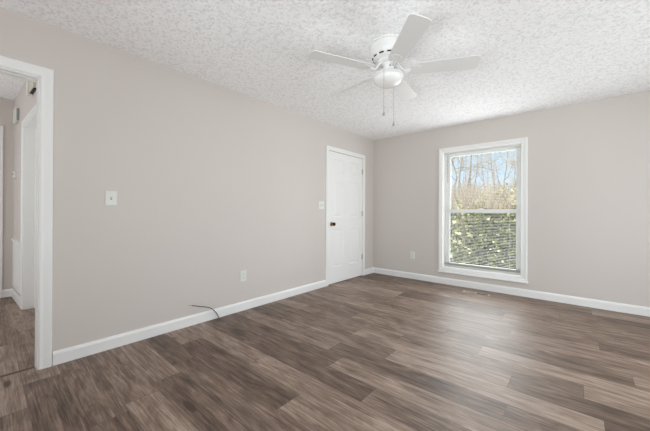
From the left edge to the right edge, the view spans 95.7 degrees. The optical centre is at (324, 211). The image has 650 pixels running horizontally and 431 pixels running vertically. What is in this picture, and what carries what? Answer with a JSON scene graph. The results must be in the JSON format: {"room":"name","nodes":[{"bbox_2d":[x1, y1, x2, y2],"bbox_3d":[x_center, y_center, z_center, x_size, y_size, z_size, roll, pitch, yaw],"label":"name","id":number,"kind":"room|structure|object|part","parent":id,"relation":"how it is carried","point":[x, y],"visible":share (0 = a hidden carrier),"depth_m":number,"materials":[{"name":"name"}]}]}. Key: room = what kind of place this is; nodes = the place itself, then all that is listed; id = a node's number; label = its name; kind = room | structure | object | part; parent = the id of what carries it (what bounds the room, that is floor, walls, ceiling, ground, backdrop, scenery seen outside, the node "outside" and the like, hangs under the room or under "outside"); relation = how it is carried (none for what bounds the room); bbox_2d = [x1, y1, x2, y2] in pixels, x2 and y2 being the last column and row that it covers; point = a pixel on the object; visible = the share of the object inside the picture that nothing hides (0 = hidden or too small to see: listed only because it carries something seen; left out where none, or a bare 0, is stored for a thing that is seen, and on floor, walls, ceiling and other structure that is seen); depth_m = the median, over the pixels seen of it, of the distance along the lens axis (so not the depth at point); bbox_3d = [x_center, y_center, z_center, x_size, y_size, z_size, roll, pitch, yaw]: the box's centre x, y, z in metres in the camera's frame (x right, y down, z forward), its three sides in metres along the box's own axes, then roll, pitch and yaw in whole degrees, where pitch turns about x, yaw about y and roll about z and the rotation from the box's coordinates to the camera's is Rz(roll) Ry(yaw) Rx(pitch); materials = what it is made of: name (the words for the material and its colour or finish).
{"room":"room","nodes":[
{"label":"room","id":0,"kind":"room"},
{"bbox_2d":[0,97,13,289],"bbox_3d":[-4.732,-0.220,3.131,0.120,2.630,1.980,0,0,41],"label":"wall","id":1,"kind":"structure","parent":0,"point":[6,105],"depth_m":3.79,"materials":[{"name":"grey paint"}]},
{"bbox_2d":[0,126,2,297],"bbox_3d":[-4.415,0.004,3.395,0.018,2.187,0.939,0,0,41],"label":"door frame","id":2,"kind":"structure","parent":1,"relation":"attached to","point":[1,127],"depth_m":3.74,"materials":[{"name":"white paint"}]},
{"bbox_2d":[0,74,25,99],"bbox_3d":[-3.659,-1.501,2.296,2.590,0.101,2.100,0,0,41],"label":"ceiling","id":3,"kind":"structure","parent":0,"point":[10,87],"depth_m":3.41,"materials":[{"name":"white paint"}]},
{"bbox_2d":[0,366,33,376],"bbox_3d":[-2.325,1.103,1.782,0.025,0.002,0.802,0,0,41],"label":"trim","id":4,"kind":"structure","parent":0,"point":[33,366],"depth_m":2.02,"materials":[{"name":"brown wood"}]},
{"bbox_2d":[13,81,35,295],"bbox_3d":[-2.995,-0.212,3.077,2.593,2.630,0.120,0,0,38],"label":"wall","id":5,"kind":"structure","parent":0,"point":[25,103],"depth_m":3.55,"materials":[{"name":"grey paint"}]},
{"bbox_2d":[2,288,19,306],"bbox_3d":[-3.068,1.054,2.993,2.597,0.098,0.093,0,0,38],"label":"baseboard","id":6,"kind":"structure","parent":5,"relation":"attached to","point":[7,292],"depth_m":3.75,"materials":[{"name":"white paint"}]},
{"bbox_2d":[12,170,16,178],"bbox_3d":[-3.857,-0.455,3.656,0.150,0.104,0.031,0,0,38],"label":"thermostat","id":7,"kind":"object","parent":5,"relation":"attached to","point":[14,173],"visible":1,"depth_m":3.62,"materials":[{"name":"white plastic"}]},
{"bbox_2d":[11,238,19,293],"bbox_3d":[-3.736,0.648,3.556,0.630,0.605,0.030,0,0,38],"label":"air vent","id":8,"kind":"object","parent":5,"relation":"in","point":[16,243],"visible":0.8,"depth_m":3.57,"materials":[{"name":"white paint"}]},
{"bbox_2d":[13,107,18,123],"bbox_3d":[-3.768,-1.169,3.589,0.210,0.170,0.034,0,0,38],"label":"door chime","id":9,"kind":"object","parent":5,"relation":"attached to","point":[16,109],"visible":1,"depth_m":3.54,"materials":[{"name":"white plastic"}]},
{"bbox_2d":[20,105,35,309],"bbox_3d":[-3.017,0.043,3.075,0.985,2.120,0.128,0,0,38],"label":"door frame","id":10,"kind":"structure","parent":5,"relation":"attached to","point":[28,124],"depth_m":3.32,"materials":[{"name":"white paint"}]},
{"bbox_2d":[26,80,36,96],"bbox_3d":[-2.881,-1.254,2.890,0.285,0.185,0.045,0,0,38],"label":"alarm box","id":11,"kind":"object","parent":5,"relation":"attached to","point":[30,86],"visible":0.6,"depth_m":2.92,"materials":[{"name":"beige plastic"}]},
{"bbox_2d":[34,129,35,307],"bbox_3d":[-2.983,0.078,3.119,0.827,2.034,0.033,0,0,38],"label":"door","id":12,"kind":"structure","parent":5,"relation":"in","point":[35,129],"depth_m":3.34,"materials":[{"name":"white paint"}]},
{"bbox_2d":[0,7,373,364],"bbox_3d":[-1.108,-0.218,3.190,0.120,2.660,6.353,0,0,41],"label":"wall","id":13,"kind":"structure","parent":0,"point":[212,182],"depth_m":2.69,"materials":[{"name":"grey paint"}]},
{"bbox_2d":[0,55,53,369],"bbox_3d":[-2.312,0.045,1.790,0.156,2.118,0.950,0,0,41],"label":"door frame","id":14,"kind":"structure","parent":13,"relation":"attached to","point":[46,75],"depth_m":2.07,"materials":[{"name":"white paint"}]},
{"bbox_2d":[105,191,116,205],"bbox_3d":[-1.721,-0.106,2.370,0.020,0.116,0.080,0,0,41],"label":"light switch","id":15,"kind":"object","parent":13,"relation":"attached to","point":[110,196],"visible":1,"depth_m":2.37,"materials":[{"name":"white plastic"}]},
{"bbox_2d":[53,267,372,365],"bbox_3d":[-1.063,1.063,3.144,0.014,0.098,5.993,0,0,41],"label":"baseboard","id":16,"kind":"structure","parent":13,"relation":"attached to","point":[93,347],"depth_m":2.69,"materials":[{"name":"white paint"}]},
{"bbox_2d":[240,270,246,281],"bbox_3d":[-0.919,0.725,3.314,0.009,0.122,0.080,0,0,41],"label":"wall outlet","id":17,"kind":"object","parent":13,"relation":"attached to","point":[243,273],"visible":1,"depth_m":3.31,"materials":[{"name":"white plastic"}]},
{"bbox_2d":[319,201,323,208],"bbox_3d":[-0.046,-0.091,4.319,0.020,0.118,0.116,0,0,41],"label":"light switch","id":18,"kind":"object","parent":13,"relation":"attached to","point":[321,203],"visible":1,"depth_m":4.32,"materials":[{"name":"white plastic"}]},
{"bbox_2d":[325,145,364,285],"bbox_3d":[0.359,0.067,4.792,0.018,2.110,1.053,0,0,41],"label":"door frame","id":19,"kind":"structure","parent":13,"relation":"attached to","point":[328,148],"depth_m":4.44,"materials":[{"name":"white paint"}]},
{"bbox_2d":[328,151,362,284],"bbox_3d":[0.369,0.097,4.788,0.106,2.031,0.927,0,0,41],"label":"door","id":20,"kind":"structure","parent":13,"relation":"in","point":[345,171],"depth_m":4.75,"materials":[{"name":"white paint"}]},
{"bbox_2d":[0,273,649,430],"bbox_3d":[-0.212,1.174,2.235,8.150,0.120,6.623,0,0,41],"label":"floor","id":21,"kind":"structure","parent":0,"point":[372,351],"depth_m":2.07,"materials":[{"name":"plastic"}]},
{"bbox_2d":[188,305,218,317],"bbox_3d":[-1.190,0.999,2.912,0.012,0.235,0.354,0,0,31],"label":"cable","id":22,"kind":"object","parent":21,"relation":"on","point":[188,305],"visible":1,"depth_m":2.93,"materials":[{"name":"black plastic"}]},
{"bbox_2d":[462,290,489,295],"bbox_3d":[2.075,1.126,4.045,0.335,0.006,0.090,0,0,41],"label":"floor vent","id":23,"kind":"object","parent":21,"relation":"in","point":[464,290],"visible":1,"depth_m":4.03,"materials":[{"name":"beige metal"}]},
{"bbox_2d":[0,0,649,139],"bbox_3d":[0.915,-1.372,1.459,5.200,0.101,5.993,0,0,41],"label":"ceiling","id":24,"kind":"structure","parent":0,"point":[536,55],"depth_m":2.37,"materials":[{"name":"white paint"}]},
{"bbox_2d":[308,13,479,125],"bbox_3d":[0.497,-1.010,2.378,1.269,0.632,1.272,0,0,41],"label":"ceiling fan","id":25,"kind":"object","parent":24,"relation":"hanging from","point":[387,51],"visible":1,"depth_m":2.23,"materials":[{"name":"white metal"}]},
{"bbox_3d":[0.120,-1.119,2.185,0.497,0.006,0.142,0,7,-23],"label":"blade","id":26,"kind":"part","parent":25,"relation":"part of","materials":[{"name":"white wood"}]},
{"bbox_3d":[0.232,-1.118,2.658,0.142,0.006,0.497,-29,18,-37],"label":"blade","id":27,"kind":"part","parent":25,"relation":"part of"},
{"bbox_3d":[0.501,-1.028,2.344,0.228,0.072,0.228,0,0,41],"label":"lamp shade","id":28,"kind":"part","parent":25,"relation":"part of","materials":[{"name":"white glass"}]},
{"bbox_3d":[0.717,-1.115,2.698,0.142,0.006,0.497,-17,-9,30],"label":"blade","id":29,"kind":"part","parent":25,"relation":"part of","materials":[{"name":"white wood"}]},
{"bbox_3d":[0.535,-1.118,1.932,0.142,0.006,0.497,15,-1,-4],"label":"blade","id":30,"kind":"part","parent":25,"relation":"part of","materials":[{"name":"white wood"}]},
{"bbox_3d":[0.904,-1.115,2.249,0.497,0.006,0.142,0,-15,13],"label":"blade","id":31,"kind":"part","parent":25,"relation":"part of","materials":[{"name":"white wood"}]},
{"bbox_2d":[373,91,649,306],"bbox_3d":[2.921,-0.198,3.797,5.200,2.660,0.180,0,0,41],"label":"wall","id":32,"kind":"structure","parent":0,"point":[588,213],"depth_m":3.65,"materials":[{"name":"grey paint"}]},
{"bbox_2d":[410,252,414,258],"bbox_3d":[1.465,0.735,4.919,0.076,0.120,0.009,0,0,41],"label":"wall outlet","id":33,"kind":"object","parent":32,"relation":"attached to","point":[412,254],"visible":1,"depth_m":4.92,"materials":[{"name":"white plastic"}]},
{"bbox_2d":[438,137,527,283],"bbox_3d":[2.291,-0.016,4.324,1.174,1.932,0.222,0,0,41],"label":"window","id":34,"kind":"structure","parent":32,"relation":"in","point":[444,207],"depth_m":4.19,"materials":[{"name":"white paint"}]},
{"bbox_2d":[444,144,520,273],"bbox_3d":[2.254,-0.029,4.283,1.000,1.754,0.040,0,0,41],"label":"mini blind","id":35,"kind":"object","parent":34,"relation":"attached to","point":[453,264],"visible":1,"depth_m":4.25,"materials":[{"name":"white plastic"}]},
{"bbox_3d":[2.254,0.840,4.286,1.000,0.016,0.026,0,0,41],"label":"rail","id":36,"kind":"part","parent":35,"relation":"part of","materials":[{"name":"white plastic"}]},
{"bbox_3d":[2.262,-0.893,4.289,1.000,0.026,0.028,0,0,41],"label":"head rail","id":37,"kind":"part","parent":35,"relation":"part of","materials":[{"name":"white plastic"}]},
{"bbox_3d":[2.540,-0.017,4.045,0.012,1.725,0.028,0,0,41],"label":"ladder cord","id":38,"kind":"part","parent":35,"relation":"part of","materials":[{"name":"white fabric"}]},
{"bbox_3d":[2.321,-0.443,4.359,1.008,0.930,0.032,0,0,41],"label":"sash","id":39,"kind":"part","parent":34,"relation":"part of","materials":[{"name":"white plastic"}]},
{"bbox_3d":[2.295,0.413,4.332,1.008,0.886,0.032,0,0,41],"label":"sash","id":40,"kind":"part","parent":34,"relation":"part of","materials":[{"name":"white plastic"}]},
{"bbox_2d":[373,267,649,316],"bbox_3d":[2.852,1.083,3.721,5.200,0.098,0.014,0,0,41],"label":"baseboard","id":41,"kind":"structure","parent":32,"relation":"attached to","point":[606,305],"depth_m":3.86,"materials":[{"name":"white paint"}]},
{"label":"outside","id":42,"kind":"structure","parent":0,"visible":0},
{"bbox_3d":[8.955,-0.096,17.876,28.000,3.507,28.800,0,0,41],"label":"ground","id":43,"kind":"structure","parent":42,"visible":0},
{"bbox_2d":[451,156,468,191],"bbox_3d":[7.116,-3.669,15.547,3.210,7.167,2.772,0,0,14],"label":"bare tree","id":44,"kind":"object","parent":43,"relation":"on","point":[459,156],"visible":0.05,"depth_m":14.87,"materials":[{"name":"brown plant"}]},
{"bbox_2d":[458,155,480,190],"bbox_3d":[7.995,-3.870,15.085,3.210,7.167,2.772,0,0,-36],"label":"bare tree","id":45,"kind":"object","parent":43,"relation":"on","point":[467,155],"visible":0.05,"depth_m":15.70,"materials":[{"name":"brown plant"}]},
{"bbox_2d":[465,154,483,188],"bbox_3d":[6.895,-2.683,14.323,1.611,5.038,1.731,0,0,38],"label":"bare tree","id":46,"kind":"object","parent":43,"relation":"on","point":[477,154],"visible":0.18,"depth_m":14.12,"materials":[{"name":"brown plant"}]},
{"bbox_2d":[469,154,488,184],"bbox_3d":[8.318,-2.768,15.215,1.731,5.038,1.611,0,0,-22],"label":"bare tree","id":47,"kind":"object","parent":43,"relation":"on","point":[481,154],"visible":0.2,"depth_m":15.42,"materials":[{"name":"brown plant"}]},
{"bbox_2d":[457,153,502,200],"bbox_3d":[6.363,-2.176,12.277,1.928,4.482,1.363,0,0,13],"label":"bare tree","id":48,"kind":"object","parent":43,"relation":"on","point":[486,153],"visible":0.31,"depth_m":12.38,"materials":[{"name":"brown plant"}]},
{"bbox_2d":[450,183,515,269],"bbox_3d":[3.691,0.314,8.680,8.161,2.721,6.923,0,0,41],"label":"bush","id":49,"kind":"object","parent":43,"relation":"on","point":[487,219],"visible":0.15,"depth_m":7.59,"materials":[{"name":"green plant"}]},
{"bbox_2d":[451,153,514,245],"bbox_3d":[3.831,-0.740,7.634,3.117,3.372,1.063,0,0,41],"label":"gnarled tree","id":50,"kind":"object","parent":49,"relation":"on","point":[455,197],"visible":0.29,"depth_m":7.53,"materials":[{"name":"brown plant"}]},
{"bbox_2d":[451,178,515,213],"bbox_3d":[7.500,-0.904,14.156,9.097,2.455,10.321,0,0,41],"label":"brush","id":51,"kind":"object","parent":43,"relation":"on","point":[492,199],"visible":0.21,"depth_m":11.07,"materials":[{"name":"beige plant"}]},
{"bbox_2d":[474,152,503,182],"bbox_3d":[11.032,-4.315,20.484,2.772,7.167,3.210,0,0,44],"label":"bare tree","id":52,"kind":"object","parent":43,"relation":"on","point":[500,152],"visible":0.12,"depth_m":19.88,"materials":[{"name":"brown plant"}]},
{"bbox_2d":[480,153,500,190],"bbox_3d":[8.088,-2.129,14.170,1.172,3.926,1.491,0,0,2],"label":"bare tree","id":53,"kind":"object","parent":43,"relation":"on","point":[495,153],"visible":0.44,"depth_m":14.30,"materials":[{"name":"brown plant"}]},
{"bbox_2d":[482,153,504,191],"bbox_3d":[9.808,-2.613,17.012,1.928,4.482,1.363,0,0,-37],"label":"bare tree","id":54,"kind":"object","parent":43,"relation":"on","point":[491,153],"visible":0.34,"depth_m":16.91,"materials":[{"name":"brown plant"}]},
{"bbox_2d":[497,151,516,204],"bbox_3d":[8.026,-2.585,13.257,1.731,5.038,1.611,0,0,-12],"label":"bare tree","id":55,"kind":"object","parent":43,"relation":"on","point":[503,151],"visible":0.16,"depth_m":12.98,"materials":[{"name":"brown plant"}]}
]}

